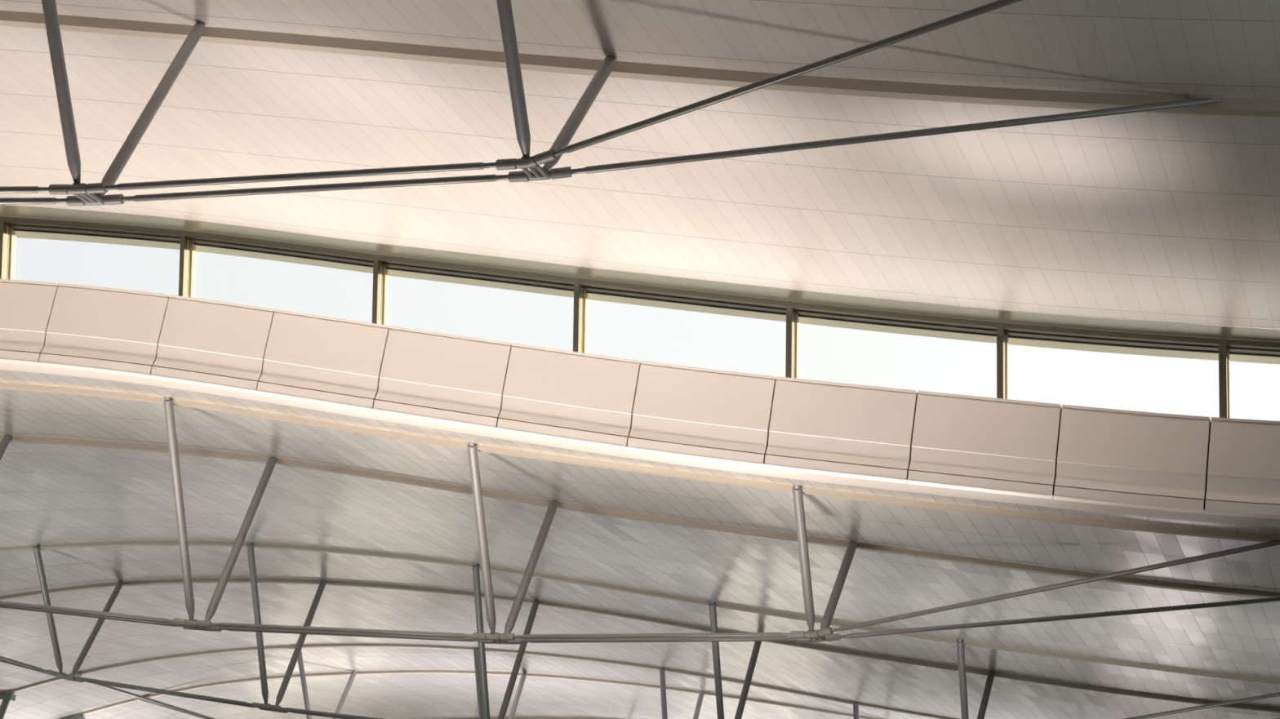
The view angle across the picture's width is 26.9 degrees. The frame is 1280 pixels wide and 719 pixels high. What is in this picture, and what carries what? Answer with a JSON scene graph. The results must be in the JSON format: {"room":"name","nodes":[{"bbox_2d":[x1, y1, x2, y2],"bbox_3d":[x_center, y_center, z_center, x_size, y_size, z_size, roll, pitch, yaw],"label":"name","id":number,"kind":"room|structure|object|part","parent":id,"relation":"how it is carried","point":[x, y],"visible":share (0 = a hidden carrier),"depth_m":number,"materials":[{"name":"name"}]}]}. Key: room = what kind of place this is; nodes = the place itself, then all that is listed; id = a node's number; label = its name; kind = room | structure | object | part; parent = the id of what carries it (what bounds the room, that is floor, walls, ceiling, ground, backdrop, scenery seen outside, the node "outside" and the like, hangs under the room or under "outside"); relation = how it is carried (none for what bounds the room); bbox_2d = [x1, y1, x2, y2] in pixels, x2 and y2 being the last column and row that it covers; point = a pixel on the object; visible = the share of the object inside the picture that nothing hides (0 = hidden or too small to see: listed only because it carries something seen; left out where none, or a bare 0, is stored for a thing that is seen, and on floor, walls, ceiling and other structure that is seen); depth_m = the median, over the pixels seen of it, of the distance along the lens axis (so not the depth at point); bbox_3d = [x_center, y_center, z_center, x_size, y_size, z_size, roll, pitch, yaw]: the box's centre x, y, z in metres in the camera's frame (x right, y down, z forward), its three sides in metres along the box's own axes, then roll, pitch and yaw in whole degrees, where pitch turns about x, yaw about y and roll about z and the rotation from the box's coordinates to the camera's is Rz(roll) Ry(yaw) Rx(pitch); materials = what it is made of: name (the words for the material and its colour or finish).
{"room":"airport terminal","nodes":[
{"label":"airport terminal","id":0,"kind":"room"},
{"bbox_2d":[0,0,1279,328],"bbox_3d":[-14.290,-5.769,20.977,50.000,5.164,44.270,2,-14,17],"label":"ceiling","id":1,"kind":"structure","parent":0,"point":[1140,215],"depth_m":32.95,"materials":[{"name":"white metal"}]},
{"bbox_2d":[0,0,1279,205],"bbox_3d":[-11.350,-2.947,30.983,49.000,4.633,4.523,2,-14,17],"label":"roof truss","id":2,"kind":"object","parent":1,"relation":"attached to","point":[1101,104],"visible":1,"depth_m":28.64,"materials":[{"name":"metal"}]},
{"bbox_3d":[-8.560,-1.870,29.611,4.661,0.155,0.074,2,-14,17],"label":"tie rod","id":3,"kind":"part","parent":2,"relation":"part of","materials":[{"name":"paint"}]},
{"bbox_3d":[-8.451,-1.770,29.983,4.661,0.155,0.074,2,-14,17],"label":"tie rod","id":4,"kind":"part","parent":2,"relation":"part of","materials":[{"name":"paint"}]},
{"bbox_3d":[-3.611,-1.929,28.170,4.565,0.367,0.074,2,-14,17],"label":"tie rod","id":5,"kind":"part","parent":2,"relation":"part of","materials":[{"name":"paint"}]},
{"bbox_3d":[-3.502,-1.829,28.542,4.565,0.367,0.074,2,-14,17],"label":"tie rod","id":6,"kind":"part","parent":2,"relation":"part of","materials":[{"name":"paint"}]},
{"bbox_3d":[2.012,-2.932,25.706,6.789,1.532,0.074,-3,-16,32],"label":"tie rod","id":7,"kind":"part","parent":2,"relation":"part of","materials":[{"name":"paint"}]},
{"bbox_3d":[2.662,-2.338,27.913,6.773,1.531,0.074,6,-13,2],"label":"tie rod","id":8,"kind":"part","parent":2,"relation":"part of","materials":[{"name":"paint"}]},
{"bbox_3d":[5.930,-2.753,28.018,0.350,0.080,0.090,2,-14,17],"label":"tie plate","id":9,"kind":"part","parent":2,"relation":"part of","materials":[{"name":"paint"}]},
{"bbox_2d":[0,204,1279,342],"bbox_3d":[-8.149,-0.205,41.842,50.000,5.054,0.630,2,-14,17],"label":"trim","id":10,"kind":"structure","parent":1,"relation":"attached to","point":[1273,335],"depth_m":39.56,"materials":[{"name":"black metal"}]},
{"bbox_2d":[0,369,1279,718],"bbox_3d":[2.420,12.597,78.096,50.000,5.769,79.300,2,-14,17],"label":"ceiling","id":11,"kind":"structure","parent":0,"point":[50,494],"depth_m":53.13,"materials":[{"name":"grey metal"}]},
{"bbox_2d":[4,644,955,718],"bbox_3d":[0.469,10.796,71.464,49.000,5.073,4.523,2,-14,17],"label":"roof truss","id":12,"kind":"object","parent":11,"relation":"attached to","point":[147,699],"visible":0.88,"depth_m":73.43,"materials":[{"name":"metal"}]},
{"bbox_3d":[-15.712,8.775,74.409,0.350,0.080,0.090,2,-14,17],"label":"tie plate","id":13,"kind":"part","parent":12,"relation":"part of","materials":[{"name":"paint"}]},
{"bbox_3d":[-12.575,9.770,74.235,6.534,1.388,1.916,2,-14,17],"label":"tie rod","id":14,"kind":"part","parent":12,"relation":"part of","materials":[{"name":"paint"}]},
{"bbox_3d":[-11.931,10.411,76.433,6.769,1.299,0.074,-2,-16,32],"label":"tie rod","id":15,"kind":"part","parent":12,"relation":"part of","materials":[{"name":"paint"}]},
{"bbox_2d":[454,716,605,718],"bbox_3d":[4.497,14.532,85.159,49.000,4.982,4.523,2,-14,17],"label":"roof truss","id":16,"kind":"object","parent":11,"relation":"attached to","point":[519,717],"visible":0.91,"depth_m":85.93,"materials":[{"name":"metal"}]},
{"bbox_2d":[0,382,1279,644],"bbox_3d":[-7.592,3.370,44.062,49.000,5.059,4.523,2,-14,17],"label":"roof truss","id":17,"kind":"object","parent":11,"relation":"attached to","point":[825,633],"visible":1,"depth_m":41.80,"materials":[{"name":"metal"}]},
{"bbox_3d":[-9.759,4.116,44.238,4.662,0.236,0.074,2,-14,17],"label":"tie rod","id":18,"kind":"part","parent":17,"relation":"part of","materials":[{"name":"paint"}]},
{"bbox_3d":[-9.649,4.216,44.609,4.662,0.236,0.074,2,-14,17],"label":"tie rod","id":19,"kind":"part","parent":17,"relation":"part of","materials":[{"name":"paint"}]},
{"bbox_3d":[-4.789,4.326,42.719,4.661,0.155,0.074,2,-14,17],"label":"tie rod","id":20,"kind":"part","parent":17,"relation":"part of","materials":[{"name":"paint"}]},
{"bbox_3d":[-4.680,4.426,43.091,4.661,0.155,0.074,2,-14,17],"label":"tie rod","id":21,"kind":"part","parent":17,"relation":"part of","materials":[{"name":"paint"}]},
{"bbox_3d":[0.160,4.268,41.279,4.565,0.367,0.074,2,-14,17],"label":"tie rod","id":22,"kind":"part","parent":17,"relation":"part of","materials":[{"name":"paint"}]},
{"bbox_3d":[0.269,4.368,41.650,4.565,0.367,0.074,2,-14,17],"label":"tie rod","id":23,"kind":"part","parent":17,"relation":"part of","materials":[{"name":"paint"}]},
{"bbox_3d":[5.982,3.298,38.748,7.192,1.485,0.074,-2,-16,31],"label":"tie rod","id":24,"kind":"part","parent":17,"relation":"part of","materials":[{"name":"paint"}]},
{"bbox_3d":[6.626,3.942,40.940,7.175,1.388,0.074,5,-13,3],"label":"tie rod","id":25,"kind":"part","parent":17,"relation":"part of","materials":[{"name":"paint"}]},
{"bbox_3d":[8.947,2.454,37.083,0.350,0.080,0.090,2,-14,17],"label":"tie plate","id":26,"kind":"part","parent":17,"relation":"part of","materials":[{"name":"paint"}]},
{"bbox_2d":[0,541,1279,718],"bbox_3d":[-3.569,7.149,57.747,49.000,5.259,4.523,2,-14,17],"label":"roof truss","id":27,"kind":"object","parent":11,"relation":"attached to","point":[45,593],"visible":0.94,"depth_m":57.76,"materials":[{"name":"metal"}]},
{"bbox_3d":[-15.972,6.795,62.709,6.767,1.152,0.074,-2,-16,32],"label":"tie rod","id":28,"kind":"part","parent":27,"relation":"part of","materials":[{"name":"paint"}]},
{"bbox_3d":[-16.612,6.115,60.522,6.786,1.316,0.074,6,-13,1],"label":"tie rod","id":29,"kind":"part","parent":27,"relation":"part of","materials":[{"name":"paint"}]},
{"bbox_3d":[-10.624,7.383,59.499,4.565,0.367,0.074,2,-14,17],"label":"tie rod","id":30,"kind":"part","parent":27,"relation":"part of","materials":[{"name":"paint"}]},
{"bbox_3d":[-10.515,7.483,59.871,4.565,0.367,0.074,2,-14,17],"label":"tie rod","id":31,"kind":"part","parent":27,"relation":"part of","materials":[{"name":"paint"}]},
{"bbox_3d":[-5.617,7.908,58.315,4.662,0.236,0.074,2,-14,17],"label":"tie rod","id":32,"kind":"part","parent":27,"relation":"part of","materials":[{"name":"paint"}]},
{"bbox_3d":[-5.726,7.808,57.943,4.662,0.236,0.074,2,-14,17],"label":"tie rod","id":33,"kind":"part","parent":27,"relation":"part of","materials":[{"name":"paint"}]},
{"bbox_3d":[10.014,6.996,52.451,6.952,1.474,1.920,2,-14,17],"label":"tie rod","id":34,"kind":"part","parent":27,"relation":"part of","materials":[{"name":"paint"}]},
{"bbox_2d":[0,279,1279,528],"bbox_3d":[-0.732,0.467,39.384,30.000,3.034,0.605,2,-14,17],"label":"wall","id":35,"kind":"structure","parent":0,"point":[1113,461],"depth_m":38.81,"materials":[{"name":"beige"}]},
{"bbox_3d":[-10.156,-0.843,42.558,1.968,0.916,0.515,2,-14,17],"label":"fascia panel","id":36,"kind":"part","parent":35,"relation":"part of","materials":[{"name":"white metal"}]},
{"bbox_2d":[0,216,180,279],"bbox_3d":[-8.845,-1.463,43.021,3.286,1.531,0.730,2,-14,17],"label":"window","id":37,"kind":"structure","parent":35,"relation":"in","point":[9,226],"depth_m":43.20,"materials":[{"name":"black"}]},
{"bbox_3d":[-8.277,-0.679,41.962,1.938,0.984,0.515,2,-14,17],"label":"fascia panel","id":38,"kind":"part","parent":35,"relation":"part of","materials":[{"name":"white metal"}]},
{"bbox_3d":[-6.491,-0.463,41.378,1.788,1.026,0.515,2,-14,17],"label":"fascia panel","id":39,"kind":"part","parent":35,"relation":"part of","materials":[{"name":"white metal"}]},
{"bbox_2d":[178,230,373,297],"bbox_3d":[-5.710,-1.107,42.003,3.371,1.702,0.730,2,-14,17],"label":"window","id":40,"kind":"structure","parent":35,"relation":"in","point":[188,239],"depth_m":42.19,"materials":[{"name":"black"}]},
{"bbox_3d":[-4.722,-0.214,40.790,1.908,1.054,0.515,2,-14,17],"label":"fascia panel","id":41,"kind":"part","parent":35,"relation":"part of","materials":[{"name":"white metal"}]},
{"bbox_3d":[-2.868,0.050,40.173,1.968,1.053,0.515,2,-14,17],"label":"fascia panel","id":42,"kind":"part","parent":35,"relation":"part of","materials":[{"name":"white metal"}]},
{"bbox_2d":[372,254,573,324],"bbox_3d":[-2.564,-0.675,40.961,3.328,1.723,0.730,2,-14,17],"label":"window","id":43,"kind":"structure","parent":35,"relation":"in","point":[381,264],"depth_m":41.13,"materials":[{"name":"black"}]},
{"bbox_3d":[-0.967,0.314,39.543,2.008,1.049,0.515,2,-14,17],"label":"fascia panel","id":44,"kind":"part","parent":35,"relation":"part of","materials":[{"name":"white metal"}]},
{"bbox_2d":[573,277,786,353],"bbox_3d":[0.572,-0.283,39.932,3.341,1.718,0.730,2,-14,17],"label":"window","id":45,"kind":"structure","parent":35,"relation":"in","point":[582,287],"depth_m":40.08,"materials":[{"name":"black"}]},
{"bbox_3d":[0.971,0.559,38.907,2.038,1.012,0.515,2,-14,17],"label":"fascia panel","id":46,"kind":"part","parent":35,"relation":"part of","materials":[{"name":"white metal"}]},
{"bbox_3d":[2.935,0.772,38.272,2.058,0.981,0.515,2,-14,17],"label":"fascia panel","id":47,"kind":"part","parent":35,"relation":"part of","materials":[{"name":"white metal"}]},
{"bbox_2d":[785,301,996,378],"bbox_3d":[3.629,0.052,38.942,3.151,1.640,0.730,2,-14,17],"label":"window","id":48,"kind":"structure","parent":35,"relation":"in","point":[794,310],"depth_m":39.07,"materials":[{"name":"black"}]},
{"bbox_3d":[4.897,0.965,37.642,2.028,0.972,0.515,2,-14,17],"label":"fascia panel","id":49,"kind":"part","parent":35,"relation":"part of","materials":[{"name":"white metal"}]},
{"bbox_2d":[996,322,1218,399],"bbox_3d":[6.604,0.343,37.989,3.160,1.579,0.730,2,-14,17],"label":"window","id":50,"kind":"structure","parent":35,"relation":"in","point":[1005,331],"depth_m":38.10,"materials":[{"name":"black"}]},
{"bbox_3d":[6.846,1.140,37.022,2.028,0.947,0.515,2,-14,17],"label":"fascia panel","id":51,"kind":"part","parent":35,"relation":"part of","materials":[{"name":"white metal"}]},
{"bbox_3d":[8.786,1.267,36.416,1.998,0.874,0.515,2,-14,17],"label":"fascia panel","id":52,"kind":"part","parent":35,"relation":"part of","materials":[{"name":"white metal"}]},
{"bbox_2d":[1218,338,1279,417],"bbox_3d":[9.598,0.562,37.049,3.177,1.531,0.730,2,-14,17],"label":"window","id":53,"kind":"structure","parent":35,"relation":"in","point":[1227,347],"depth_m":37.37,"materials":[{"name":"black"}]},
{"bbox_3d":[-3.930,15.040,57.397,56.000,0.200,132.000,2,-14,17],"label":"floor","id":54,"kind":"structure","parent":0,"visible":0},
{"bbox_2d":[0,693,15,718],"bbox_3d":[-18.724,13.249,74.247,1.581,8.050,0.440,2,-14,17],"label":"column","id":55,"kind":"structure","parent":54,"relation":"on","point":[6,698],"depth_m":74.86,"materials":[{"name":"silver metal"}]},
{"bbox_3d":[-17.792,9.467,75.002,0.470,0.170,0.260,2,-14,17],"label":"head plate","id":56,"kind":"part","parent":55,"relation":"part of","materials":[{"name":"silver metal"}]},
{"bbox_2d":[66,715,84,718],"bbox_3d":[-17.579,14.346,78.145,1.581,7.958,0.440,2,-14,17],"label":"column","id":57,"kind":"structure","parent":54,"relation":"on","point":[68,717],"depth_m":78.78,"materials":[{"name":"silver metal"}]},
{"label":"outside","id":58,"kind":"structure","parent":0,"visible":0},
{"bbox_2d":[16,217,1279,364],"bbox_3d":[-7.915,0.078,42.644,50.000,5.184,0.390,2,-14,17],"label":"window frame","id":59,"kind":"structure","parent":58,"point":[1023,342],"depth_m":40.40,"materials":[{"name":"beige"}]}
]}

